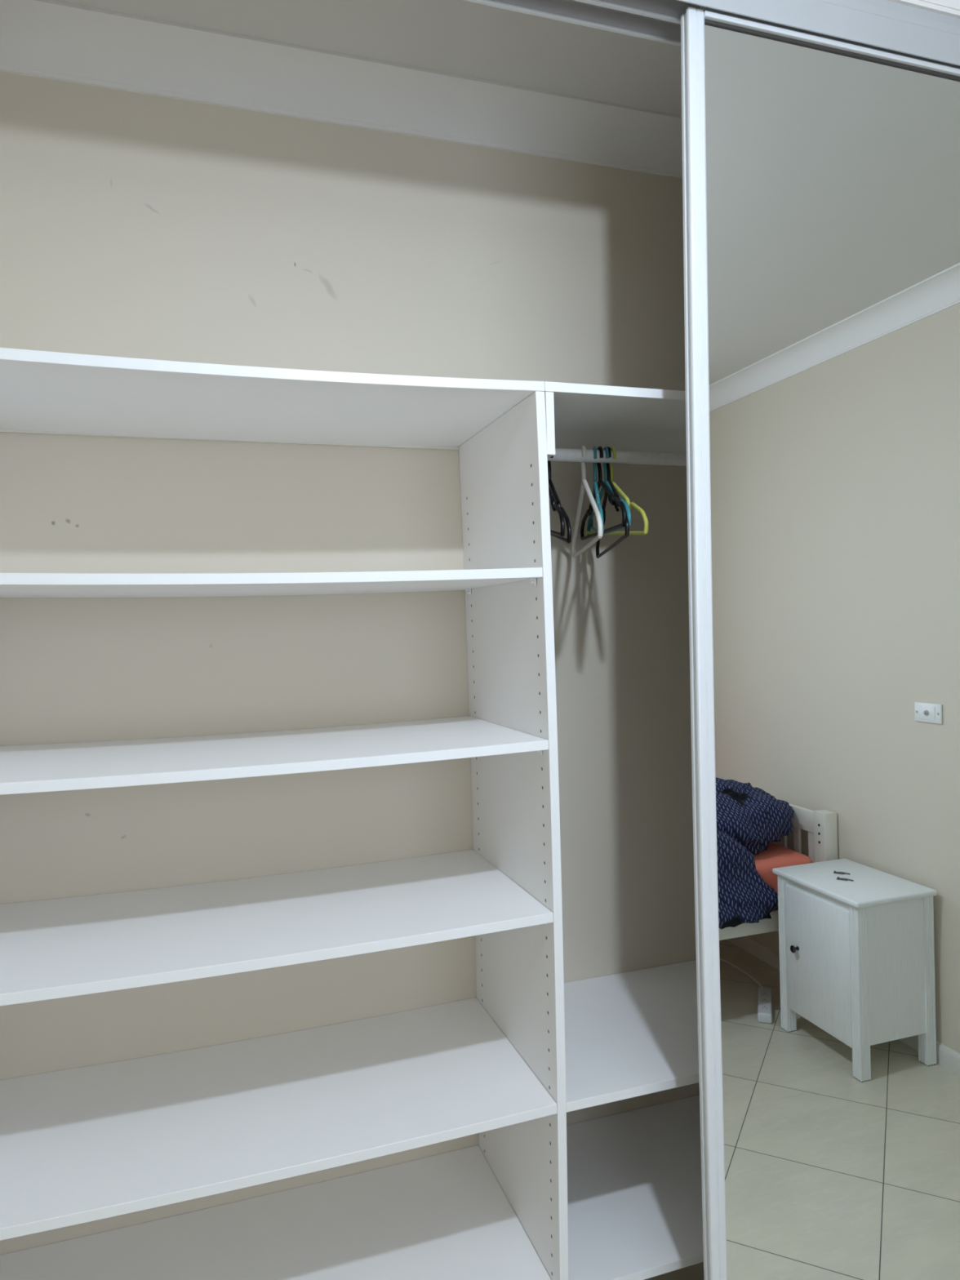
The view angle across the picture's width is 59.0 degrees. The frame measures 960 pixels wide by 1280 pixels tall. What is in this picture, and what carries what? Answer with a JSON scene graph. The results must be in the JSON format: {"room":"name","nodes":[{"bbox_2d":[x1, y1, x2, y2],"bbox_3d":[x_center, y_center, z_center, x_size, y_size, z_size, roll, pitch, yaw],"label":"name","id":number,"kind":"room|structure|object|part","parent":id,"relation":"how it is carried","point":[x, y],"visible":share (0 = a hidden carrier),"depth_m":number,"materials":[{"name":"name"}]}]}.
{"room":"bedroom","nodes":[
{"label":"bedroom","id":0,"kind":"room"},
{"bbox_2d":[0,71,704,1279],"bbox_3d":[0.357,0.191,1.996,2.936,2.696,0.100,-2,1,-18],"label":"wall","id":1,"kind":"structure","parent":0,"point":[133,224],"depth_m":1.71,"materials":[{"name":"paint"}]},
{"bbox_2d":[0,0,682,178],"bbox_3d":[0.396,-1.114,1.902,2.836,0.086,0.086,-2,1,-18],"label":"trim","id":2,"kind":"structure","parent":1,"relation":"attached to","point":[51,39],"depth_m":1.68,"materials":[{"name":"paint"}]},
{"bbox_2d":[53,0,681,115],"bbox_3d":[0.382,-1.169,0.211,4.116,0.080,3.488,-2,1,-18],"label":"ceiling","id":3,"kind":"structure","parent":0,"point":[462,37],"depth_m":1.61,"materials":[{"name":"paint"}]},
{"bbox_2d":[888,0,959,18],"bbox_3d":[0.070,-1.091,1.167,3.916,0.089,0.089,-2,1,-18],"label":"trim","id":4,"kind":"structure","parent":3,"relation":"attached to","point":[947,7],"depth_m":1.44,"materials":[{"name":"paint"}]},
{"bbox_3d":[0.462,1.605,0.257,4.116,0.080,3.488,-2,1,-18],"label":"floor","id":5,"kind":"structure","parent":0,"visible":0},
{"bbox_2d":[0,347,568,1279],"bbox_3d":[-0.386,0.578,1.471,0.965,1.981,0.437,-2,1,-18],"label":"shelving unit","id":6,"kind":"object","parent":5,"relation":"on","point":[82,1144],"visible":1,"depth_m":1.47,"materials":[{"name":"laminate"}]},
{"bbox_3d":[-0.406,-0.095,1.459,0.929,0.022,0.437,-2,1,-18],"label":"shelf","id":7,"kind":"part","parent":6,"relation":"part of","materials":[{"name":"white plastic"}]},
{"bbox_3d":[-0.417,-0.400,1.454,0.958,0.023,0.437,-2,1,-18],"label":"shelf","id":8,"kind":"part","parent":6,"relation":"part of","materials":[{"name":"white plastic"}]},
{"bbox_3d":[-0.397,0.190,1.464,0.931,0.022,0.437,-2,1,-18],"label":"shelf","id":9,"kind":"part","parent":6,"relation":"part of","materials":[{"name":"white plastic"}]},
{"bbox_3d":[-0.374,1.116,1.478,0.923,0.018,0.437,-2,1,-18],"label":"shelf","id":10,"kind":"part","parent":6,"relation":"part of","materials":[{"name":"white plastic"}]},
{"bbox_3d":[-0.389,0.477,1.469,0.931,0.022,0.437,-2,1,-18],"label":"shelf","id":11,"kind":"part","parent":6,"relation":"part of","materials":[{"name":"white plastic"}]},
{"bbox_3d":[-0.381,0.797,1.474,0.928,0.022,0.437,-2,1,-18],"label":"shelf","id":12,"kind":"part","parent":6,"relation":"part of","materials":[{"name":"white plastic"}]},
{"bbox_3d":[0.056,0.571,1.616,0.036,1.963,0.437,-2,1,-18],"label":"divider panel","id":13,"kind":"part","parent":6,"relation":"part of","materials":[{"name":"plastic"}]},
{"bbox_2d":[543,381,703,1279],"bbox_3d":[0.510,0.547,1.766,0.933,1.981,0.437,-2,1,-18],"label":"shelving unit","id":14,"kind":"object","parent":5,"relation":"on","point":[634,1182],"visible":0.1,"depth_m":1.65,"materials":[{"name":"white laminate"}]},
{"bbox_2d":[548,484,564,537],"bbox_3d":[0.126,-0.281,1.661,0.008,0.194,0.355,-2,1,-6],"label":"clothes hanger","id":15,"kind":"object","parent":14,"relation":"hanging from","point":[555,506],"visible":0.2,"depth_m":1.53,"materials":[{"name":"black plastic"}]},
{"bbox_2d":[547,455,571,543],"bbox_3d":[0.134,-0.276,1.671,0.008,0.206,0.360,-2,1,-7],"label":"clothes hanger","id":16,"kind":"object","parent":14,"relation":"hanging from","point":[568,540],"visible":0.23,"depth_m":1.57,"materials":[{"name":"black plastic"}]},
{"bbox_3d":[0.135,-0.245,1.671,0.008,0.140,0.360,-2,1,-7],"label":"shoulder frame","id":17,"kind":"part","parent":16,"relation":"part of","materials":[{"name":"black plastic"}]},
{"bbox_2d":[572,444,603,558],"bbox_3d":[0.204,-0.278,1.658,0.009,0.206,0.369,-2,1,-1],"label":"clothes hanger","id":18,"kind":"object","parent":14,"relation":"hanging from","point":[584,485],"visible":0.94,"depth_m":1.66,"materials":[{"name":"beige plastic"}]},
{"bbox_3d":[0.205,-0.246,1.658,0.009,0.137,0.369,-2,1,-1],"label":"shoulder frame","id":19,"kind":"part","parent":18,"relation":"part of","materials":[{"name":"beige plastic"}]},
{"bbox_2d":[590,446,604,533],"bbox_3d":[0.230,-0.287,1.689,0.007,0.190,0.364,-2,1,5],"label":"clothes hanger","id":20,"kind":"object","parent":14,"relation":"hanging from","point":[595,486],"visible":0.66,"depth_m":1.65,"materials":[{"name":"teal plastic"}]},
{"bbox_3d":[0.231,-0.255,1.689,0.007,0.123,0.364,-2,1,5],"label":"shoulder frame","id":21,"kind":"part","parent":20,"relation":"part of","materials":[{"name":"teal plastic"}]},
{"bbox_2d":[580,446,626,540],"bbox_3d":[0.238,-0.293,1.677,0.008,0.178,0.366,-2,1,-5],"label":"clothes hanger","id":22,"kind":"object","parent":14,"relation":"hanging from","point":[612,500],"visible":0.89,"depth_m":1.65,"materials":[{"name":"black plastic"}]},
{"bbox_3d":[0.239,-0.261,1.678,0.008,0.110,0.366,-2,1,-5],"label":"shoulder frame","id":23,"kind":"part","parent":22,"relation":"part of","materials":[{"name":"black plastic"}]},
{"bbox_2d":[586,446,631,537],"bbox_3d":[0.250,-0.293,1.683,0.008,0.178,0.365,-2,1,-4],"label":"clothes hanger","id":24,"kind":"object","parent":14,"relation":"hanging from","point":[606,482],"visible":0.51,"depth_m":1.66,"materials":[{"name":"teal plastic"}]},
{"bbox_3d":[0.251,-0.261,1.684,0.008,0.111,0.365,-2,1,-4],"label":"shoulder frame","id":25,"kind":"part","parent":24,"relation":"part of","materials":[{"name":"teal plastic"}]},
{"bbox_2d":[595,446,629,558],"bbox_3d":[0.256,-0.279,1.672,0.008,0.207,0.366,-2,1,0],"label":"clothes hanger","id":26,"kind":"object","parent":14,"relation":"hanging from","point":[598,555],"visible":0.54,"depth_m":1.66,"materials":[{"name":"black plastic"}]},
{"bbox_3d":[0.257,-0.247,1.673,0.008,0.139,0.366,-2,1,0],"label":"shoulder frame","id":27,"kind":"part","parent":26,"relation":"part of","materials":[{"name":"black plastic"}]},
{"bbox_2d":[580,447,648,534],"bbox_3d":[0.261,-0.287,1.697,0.008,0.191,0.365,-2,1,-12],"label":"clothes hanger","id":28,"kind":"object","parent":14,"relation":"hanging from","point":[618,489],"visible":0.54,"depth_m":1.62,"materials":[{"name":"plastic"}]},
{"bbox_3d":[0.262,-0.255,1.698,0.008,0.124,0.365,-2,1,-12],"label":"shoulder frame","id":29,"kind":"part","parent":28,"relation":"part of","materials":[{"name":"plastic"}]},
{"bbox_2d":[543,381,686,453],"bbox_3d":[0.474,-0.434,1.747,0.917,0.016,0.437,-2,1,-18],"label":"shelf","id":30,"kind":"object","parent":14,"relation":"attached to","point":[629,419],"depth_m":1.59,"materials":[{"name":"white laminate"}]},
{"bbox_3d":[0.482,-0.370,1.752,0.902,0.025,0.025,-2,1,-18],"label":"hanging rail","id":31,"kind":"part","parent":14,"relation":"part of","materials":[{"name":"metal"}]},
{"bbox_2d":[564,960,699,1112],"bbox_3d":[0.510,0.766,1.767,0.914,0.016,0.437,-2,1,-18],"label":"shelf","id":32,"kind":"object","parent":14,"relation":"attached to","point":[630,1034],"depth_m":1.65,"materials":[{"name":"white laminate"}]},
{"bbox_2d":[566,1094,703,1279],"bbox_3d":[0.519,1.086,1.772,0.914,0.016,0.437,-2,1,-18],"label":"shelf","id":33,"kind":"object","parent":14,"relation":"attached to","point":[634,1182],"depth_m":1.66,"materials":[{"name":"white laminate"}]},
{"bbox_2d":[680,5,959,1279],"bbox_3d":[0.802,0.249,1.482,0.974,2.553,0.025,-2,1,-18],"label":"sliding door","id":34,"kind":"structure","parent":5,"relation":"on","point":[821,172],"depth_m":1.40,"materials":[{"name":"white mirror"}]},
{"bbox_3d":[0.771,-1.008,1.466,0.898,0.038,0.003,-2,1,-18],"label":"roller plate","id":35,"kind":"part","parent":34,"relation":"part of","materials":[{"name":"white metal"}]},
{"bbox_3d":[0.773,-0.985,1.464,0.902,0.009,0.025,-2,1,-18],"label":"rail","id":36,"kind":"part","parent":34,"relation":"part of","materials":[{"name":"white metal"}]},
{"bbox_3d":[2.328,0.153,0.862,0.100,2.696,3.488,-2,1,-18],"label":"wall","id":37,"kind":"structure","parent":0,"visible":0},
{"bbox_2d":[463,0,959,66],"bbox_3d":[0.552,-1.006,1.426,2.839,0.050,0.110,-2,1,-18],"label":"door track","id":38,"kind":"object","parent":37,"relation":"attached to","point":[657,20],"visible":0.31,"depth_m":1.36,"materials":[{"name":"metal"}]},
{"bbox_2d":[816,0,959,35],"bbox_3d":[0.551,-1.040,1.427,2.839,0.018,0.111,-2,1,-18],"label":"trim","id":39,"kind":"structure","parent":37,"relation":"attached to","point":[855,5],"depth_m":1.42,"materials":[{"name":"paint"}]}
]}

